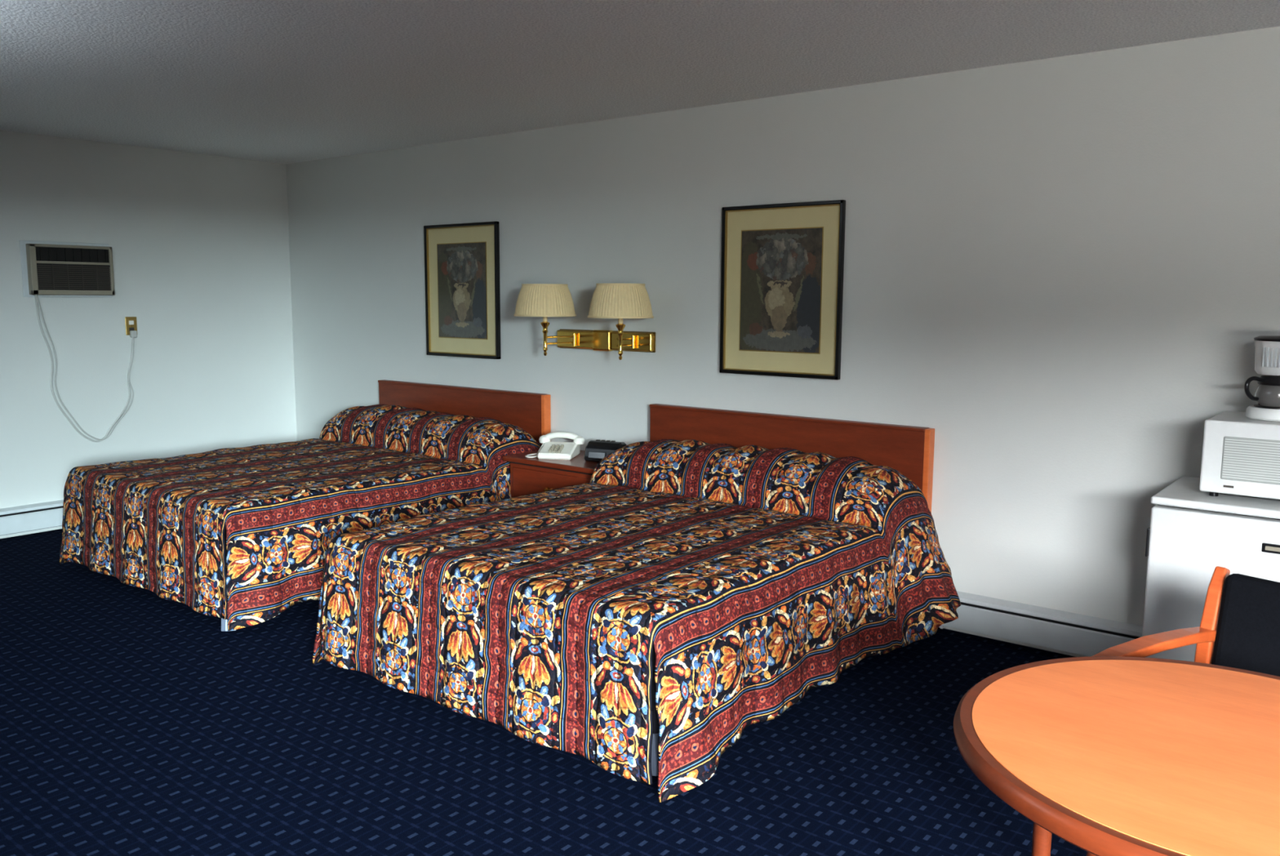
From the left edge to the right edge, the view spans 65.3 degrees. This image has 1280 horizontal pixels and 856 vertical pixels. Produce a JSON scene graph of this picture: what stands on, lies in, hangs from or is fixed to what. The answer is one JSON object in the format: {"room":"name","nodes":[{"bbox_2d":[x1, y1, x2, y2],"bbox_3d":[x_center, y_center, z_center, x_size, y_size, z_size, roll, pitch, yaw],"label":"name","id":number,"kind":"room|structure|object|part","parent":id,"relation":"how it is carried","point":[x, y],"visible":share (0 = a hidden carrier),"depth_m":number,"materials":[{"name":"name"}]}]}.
{"room":"hotel room","nodes":[
{"label":"hotel room","id":0,"kind":"room"},
{"bbox_2d":[0,129,297,538],"bbox_3d":[-4.279,-0.486,5.533,0.120,2.440,5.200,6,9,38],"label":"wall","id":1,"kind":"structure","parent":0,"point":[199,243],"depth_m":6.63,"materials":[{"name":"white paint"}]},
{"bbox_2d":[0,499,63,536],"bbox_3d":[-4.210,0.630,5.618,0.072,0.167,5.012,6,9,38],"label":"baseboard heater","id":2,"kind":"object","parent":1,"relation":"attached to","point":[30,517],"depth_m":6.15,"materials":[{"name":"white paint"}]},
{"bbox_2d":[19,240,115,297],"bbox_3d":[-3.558,-0.987,6.228,0.064,0.341,0.519,6,9,38],"label":"air conditioner","id":3,"kind":"object","parent":1,"relation":"attached to","point":[48,268],"visible":1,"depth_m":6.20,"materials":[{"name":"white paint"}]},
{"bbox_2d":[35,246,108,262],"bbox_3d":[-3.534,-1.078,6.223,0.006,0.087,0.429,6,9,38],"label":"vent","id":4,"kind":"object","parent":3,"relation":"attached to","point":[42,254],"depth_m":6.21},
{"bbox_2d":[34,294,137,442],"bbox_3d":[-3.511,-0.378,6.388,0.039,0.952,0.594,6,10,39],"label":"power cord","id":5,"kind":"object","parent":3,"relation":"attached to","point":[133,334],"visible":1,"depth_m":6.33,"materials":[{"name":"white plastic"}]},
{"bbox_2d":[124,316,137,335],"bbox_3d":[-3.350,-0.672,6.581,0.008,0.120,0.074,6,9,38],"label":"wall outlet","id":6,"kind":"object","parent":1,"relation":"attached to","point":[131,322],"visible":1,"depth_m":6.57,"materials":[{"name":"gold metal"}]},
{"bbox_2d":[128,320,133,324],"bbox_3d":[-3.348,-0.694,6.577,0.004,0.028,0.032,6,9,38],"label":"socket","id":7,"kind":"object","parent":6,"relation":"attached to","point":[131,322],"depth_m":6.58,"materials":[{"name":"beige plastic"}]},
{"bbox_2d":[0,528,1086,855],"bbox_3d":[-0.171,1.219,2.452,10.640,0.100,5.440,6,9,38],"label":"floor","id":8,"kind":"structure","parent":0,"point":[131,724],"depth_m":3.20,"materials":[{"name":"blue carpet"}]},
{"bbox_2d":[58,379,551,631],"bbox_3d":[-1.800,0.287,5.617,2.037,0.906,2.127,6,9,38],"label":"bed","id":9,"kind":"object","parent":8,"relation":"on","point":[242,537],"visible":0.92,"depth_m":5.04,"materials":[{"name":"fabric"}]},
{"bbox_3d":[-1.817,0.798,4.415,0.044,0.196,0.050,-9,-10,39],"label":"leg","id":10,"kind":"part","parent":9,"relation":"part of","materials":[{"name":"paint"}]},
{"bbox_3d":[-1.169,0.040,6.413,1.550,0.605,0.052,6,9,38],"label":"headboard panel","id":11,"kind":"part","parent":9,"relation":"part of","materials":[{"name":"brown wood"}]},
{"bbox_3d":[-0.556,0.105,5.929,0.026,0.607,0.056,6,9,38],"label":"headboard","id":12,"kind":"part","parent":9,"relation":"part of","materials":[{"name":"brown wood"}]},
{"bbox_2d":[502,450,599,497],"bbox_3d":[-0.362,0.460,5.557,0.690,0.599,0.460,6,9,38],"label":"nightstand","id":13,"kind":"object","parent":8,"relation":"on","point":[528,476],"visible":0.32,"depth_m":5.41,"materials":[{"name":"brown wood"}]},
{"bbox_3d":[-0.494,0.333,5.372,0.034,0.034,0.033,6,9,38],"label":"knob","id":14,"kind":"part","parent":13,"relation":"part of","materials":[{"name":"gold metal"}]},
{"bbox_3d":[-0.351,0.194,5.534,0.660,0.012,0.420,6,9,38],"label":"trim","id":15,"kind":"part","parent":13,"relation":"part of","materials":[{"name":"brown wood"}]},
{"bbox_3d":[-0.480,0.331,5.390,0.580,0.180,0.014,6,9,38],"label":"drawer","id":16,"kind":"part","parent":13,"relation":"part of","materials":[{"name":"brown wood"}]},
{"bbox_2d":[524,431,585,460],"bbox_3d":[-0.469,0.093,5.539,0.306,0.132,0.224,2,8,10],"label":"telephone","id":17,"kind":"object","parent":13,"relation":"on","point":[548,450],"visible":1,"depth_m":5.53,"materials":[{"name":"beige plastic"}]},
{"bbox_3d":[-0.577,0.121,5.548,0.064,0.067,0.186,4,8,26],"label":"handset cord","id":18,"kind":"part","parent":17,"relation":"part of","materials":[{"name":"beige plastic"}]},
{"bbox_2d":[538,435,551,443],"bbox_3d":[-0.534,0.062,5.610,0.067,0.046,0.067,2,8,10],"label":"telephone handset","id":19,"kind":"object","parent":17,"relation":"on","point":[544,438],"depth_m":5.59,"materials":[{"name":"beige plastic"}]},
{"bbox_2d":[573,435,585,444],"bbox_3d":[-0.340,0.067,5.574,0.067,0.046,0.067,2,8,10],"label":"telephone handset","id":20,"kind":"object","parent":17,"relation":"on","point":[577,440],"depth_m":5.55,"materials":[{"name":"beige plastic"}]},
{"bbox_2d":[584,440,626,462],"bbox_3d":[-0.184,0.122,5.410,0.200,0.111,0.160,4,8,23],"label":"clock radio","id":21,"kind":"object","parent":13,"relation":"on","point":[596,451],"visible":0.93,"depth_m":5.37,"materials":[{"name":"black plastic"}]},
{"bbox_2d":[311,404,960,803],"bbox_3d":[0.048,0.487,4.162,2.034,0.906,2.132,6,9,38],"label":"bed","id":22,"kind":"object","parent":8,"relation":"on","point":[711,573],"visible":1,"depth_m":3.61,"materials":[{"name":"fabric"}]},
{"bbox_3d":[0.044,0.978,3.112,0.044,0.196,0.050,-9,-10,39],"label":"leg","id":23,"kind":"part","parent":22,"relation":"part of","materials":[{"name":"paint"}]},
{"bbox_3d":[0.673,0.239,4.960,1.550,0.605,0.052,6,9,38],"label":"headboard panel","id":24,"kind":"part","parent":22,"relation":"part of","materials":[{"name":"brown wood"}]},
{"bbox_3d":[1.286,0.305,4.476,0.026,0.607,0.056,6,9,38],"label":"headboard","id":25,"kind":"part","parent":22,"relation":"part of","materials":[{"name":"brown wood"}]},
{"bbox_2d":[953,656,1279,855],"bbox_3d":[0.978,0.898,1.709,0.876,0.740,0.876,6,9,38],"label":"round table","id":26,"kind":"object","parent":8,"relation":"on","point":[1104,756],"visible":1,"depth_m":1.65,"materials":[{"name":"orange laminate"}]},
{"bbox_3d":[0.801,0.877,1.999,0.044,0.704,0.044,6,9,38],"label":"leg","id":27,"kind":"part","parent":26,"relation":"part of","materials":[{"name":"brown wood"}]},
{"bbox_3d":[0.688,0.937,1.535,0.044,0.704,0.044,6,9,38],"label":"leg","id":28,"kind":"part","parent":26,"relation":"part of","materials":[{"name":"brown wood"}]},
{"bbox_2d":[1091,566,1279,676],"bbox_3d":[1.403,0.804,2.202,0.603,0.810,0.641,-5,9,-35],"label":"armchair","id":29,"kind":"object","parent":8,"relation":"on","point":[1239,628],"visible":0.33,"depth_m":2.44,"materials":[{"name":"orange wood"}]},
{"bbox_3d":[1.215,0.529,2.382,0.543,0.050,0.056,-5,9,-33],"label":"arm","id":30,"kind":"part","parent":29,"relation":"part of","materials":[{"name":"orange wood"}]},
{"bbox_3d":[1.447,0.756,2.567,0.104,0.810,0.035,-5,9,-35],"label":"post","id":31,"kind":"part","parent":29,"relation":"part of","materials":[{"name":"orange wood"}]},
{"bbox_2d":[1211,573,1279,676],"bbox_3d":[1.602,0.554,2.311,0.055,0.335,0.510,6,3,-36],"label":"cushion","id":32,"kind":"object","parent":29,"relation":"on","point":[1246,610],"depth_m":2.44,"materials":[{"name":"black fabric"}]},
{"bbox_2d":[1142,475,1279,662],"bbox_3d":[2.128,0.635,3.507,0.564,0.812,0.535,6,9,38],"label":"mini fridge","id":33,"kind":"object","parent":8,"relation":"on","point":[1192,532],"visible":0.59,"depth_m":3.37,"materials":[{"name":"white metal"}]},
{"bbox_2d":[1151,475,1279,519],"bbox_3d":[2.133,0.245,3.457,0.560,0.027,0.530,6,9,38],"label":"countertop","id":34,"kind":"structure","parent":33,"relation":"on","point":[1185,492],"depth_m":3.37,"materials":[{"name":"white laminate"}]},
{"bbox_2d":[1199,411,1279,499],"bbox_3d":[2.211,0.106,3.399,0.474,0.266,0.386,6,9,38],"label":"microwave oven","id":35,"kind":"object","parent":33,"relation":"on","point":[1241,455],"visible":1,"depth_m":3.33,"materials":[{"name":"white plastic"}]},
{"bbox_2d":[1244,335,1279,422],"bbox_3d":[2.179,-0.172,3.399,0.254,0.283,0.184,-6,10,-39],"label":"coffee maker","id":36,"kind":"object","parent":35,"relation":"on","point":[1267,352],"visible":1,"depth_m":3.36,"materials":[{"name":"white plastic"}]},
{"bbox_3d":[2.075,-0.133,3.386,0.070,0.086,0.027,-1,8,-11],"label":"carafe handle","id":37,"kind":"part","parent":36,"relation":"part of","materials":[{"name":"black plastic"}]},
{"bbox_3d":[2.167,-0.072,3.403,0.132,0.004,0.132,-6,10,-39],"label":"warming plate","id":38,"kind":"part","parent":36,"relation":"part of","materials":[{"name":"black plastic"}]},
{"bbox_3d":[2.176,-0.303,3.379,0.172,0.017,0.172,-6,10,-39],"label":"lid","id":39,"kind":"part","parent":36,"relation":"part of","materials":[{"name":"black plastic"}]},
{"bbox_2d":[1254,340,1279,375],"bbox_3d":[2.176,-0.238,3.388,0.164,0.114,0.164,-6,10,-39],"label":"basket","id":40,"kind":"object","parent":36,"relation":"on","point":[1267,353],"depth_m":3.35,"materials":[{"name":"white plastic"}]},
{"bbox_2d":[0,0,1279,164],"bbox_3d":[-0.157,-1.299,2.124,10.640,0.100,5.440,6,9,38],"label":"ceiling","id":41,"kind":"structure","parent":0,"point":[284,82],"depth_m":3.99,"materials":[{"name":"paint"}]},
{"bbox_2d":[285,26,1279,657],"bbox_3d":[1.493,-0.300,4.353,10.640,2.440,0.120,6,9,38],"label":"wall","id":42,"kind":"structure","parent":0,"point":[1060,269],"depth_m":4.37,"materials":[{"name":"white paint"}]},
{"bbox_2d":[423,221,501,359],"bbox_3d":[-1.123,-0.863,6.283,0.672,0.831,0.028,6,9,38],"label":"framed picture","id":43,"kind":"object","parent":42,"relation":"attached to","point":[462,260],"visible":1,"depth_m":6.27,"materials":[{"name":"black paint"}]},
{"bbox_3d":[-1.379,-0.890,6.484,0.018,0.831,0.028,6,9,38],"label":"frame","id":44,"kind":"part","parent":43,"relation":"part of","materials":[{"name":"black paint"}]},
{"bbox_3d":[-1.121,-1.266,6.230,0.672,0.018,0.028,6,9,38],"label":"frame","id":45,"kind":"part","parent":43,"relation":"part of","materials":[{"name":"black paint"}]},
{"bbox_2d":[436,241,487,339],"bbox_3d":[-1.120,-0.863,6.285,0.458,0.597,0.003,6,9,38],"label":"print","id":46,"kind":"object","parent":43,"relation":"attached to","point":[461,266],"depth_m":6.28,"materials":[{"name":"grey paper"}]},
{"bbox_3d":[-1.125,-0.460,6.335,0.672,0.018,0.028,6,9,38],"label":"frame","id":47,"kind":"part","parent":43,"relation":"part of","materials":[{"name":"black paint"}]},
{"bbox_3d":[-0.867,-0.835,6.081,0.018,0.831,0.028,6,9,38],"label":"frame","id":48,"kind":"part","parent":43,"relation":"part of","materials":[{"name":"black paint"}]},
{"bbox_2d":[513,283,655,359],"bbox_3d":[-0.281,-0.577,5.379,0.882,0.394,0.440,6,9,38],"label":"lamp","id":49,"kind":"object","parent":42,"relation":"attached to","point":[620,301],"visible":1,"depth_m":5.36,"materials":[{"name":"gold metal"}]},
{"bbox_3d":[-0.523,-0.526,5.517,0.052,0.255,0.052,6,9,38],"label":"stem","id":50,"kind":"part","parent":49,"relation":"part of","materials":[{"name":"gold metal"}]},
{"bbox_3d":[-0.522,-0.703,5.494,0.337,0.167,0.337,6,9,38],"label":"lamp shade","id":51,"kind":"part","parent":49,"relation":"part of","materials":[{"name":"beige fabric"}]},
{"bbox_3d":[-0.451,-0.512,5.603,0.022,0.012,0.222,7,10,43],"label":"arm","id":52,"kind":"part","parent":49,"relation":"part of","materials":[{"name":"gold metal"}]},
{"bbox_3d":[-0.451,-0.476,5.607,0.022,0.012,0.222,7,10,43],"label":"arm","id":53,"kind":"part","parent":49,"relation":"part of","materials":[{"name":"gold metal"}]},
{"bbox_3d":[-0.361,-0.506,5.705,0.285,0.100,0.030,6,9,38],"label":"plate","id":54,"kind":"part","parent":49,"relation":"part of","materials":[{"name":"gold metal"}]},
{"bbox_3d":[-0.191,-0.491,5.594,0.700,0.110,0.011,6,9,38],"label":"plate","id":55,"kind":"part","parent":49,"relation":"part of","materials":[{"name":"gold metal"}]},
{"bbox_3d":[-0.101,-0.480,5.184,0.052,0.255,0.052,6,9,38],"label":"stem","id":56,"kind":"part","parent":49,"relation":"part of","materials":[{"name":"gold metal"}]},
{"bbox_3d":[-0.100,-0.657,5.160,0.337,0.167,0.337,6,9,38],"label":"lamp shade","id":57,"kind":"part","parent":49,"relation":"part of","materials":[{"name":"beige fabric"}]},
{"bbox_3d":[-0.097,-0.472,5.309,0.071,0.012,0.243,2,8,16],"label":"arm","id":58,"kind":"part","parent":49,"relation":"part of","materials":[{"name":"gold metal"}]},
{"bbox_3d":[-0.097,-0.436,5.314,0.071,0.012,0.243,2,8,16],"label":"arm","id":59,"kind":"part","parent":49,"relation":"part of","materials":[{"name":"gold metal"}]},
{"bbox_3d":[-0.044,-0.472,5.455,0.285,0.100,0.030,6,9,38],"label":"plate","id":60,"kind":"part","parent":49,"relation":"part of","materials":[{"name":"gold metal"}]},
{"bbox_2d":[719,200,845,379],"bbox_3d":[0.679,-0.668,4.862,0.671,0.831,0.028,6,9,38],"label":"framed picture","id":61,"kind":"object","parent":42,"relation":"attached to","point":[782,266],"visible":1,"depth_m":4.85,"materials":[{"name":"black paint"}]},
{"bbox_3d":[0.423,-0.695,5.063,0.018,0.831,0.028,6,9,38],"label":"frame","id":62,"kind":"part","parent":61,"relation":"part of","materials":[{"name":"black paint"}]},
{"bbox_3d":[0.676,-0.265,4.914,0.671,0.018,0.028,6,9,38],"label":"frame","id":63,"kind":"part","parent":61,"relation":"part of","materials":[{"name":"black paint"}]},
{"bbox_2d":[738,226,823,354],"bbox_3d":[0.681,-0.668,4.865,0.457,0.597,0.003,6,9,38],"label":"print","id":64,"kind":"object","parent":61,"relation":"attached to","point":[781,268],"depth_m":4.86,"materials":[{"name":"grey paper"}]},
{"bbox_3d":[0.681,-1.071,4.809,0.671,0.018,0.028,6,9,38],"label":"frame","id":65,"kind":"part","parent":61,"relation":"part of","materials":[{"name":"black paint"}]},
{"bbox_3d":[0.934,-0.640,4.660,0.018,0.831,0.028,6,9,38],"label":"frame","id":66,"kind":"part","parent":61,"relation":"part of","materials":[{"name":"black paint"}]},
{"bbox_2d":[939,591,1142,657],"bbox_3d":[1.707,0.847,4.202,0.887,0.167,0.072,6,9,38],"label":"baseboard heater","id":67,"kind":"object","parent":42,"relation":"attached to","point":[1051,628],"visible":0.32,"depth_m":4.19,"materials":[{"name":"white paint"}]}
]}

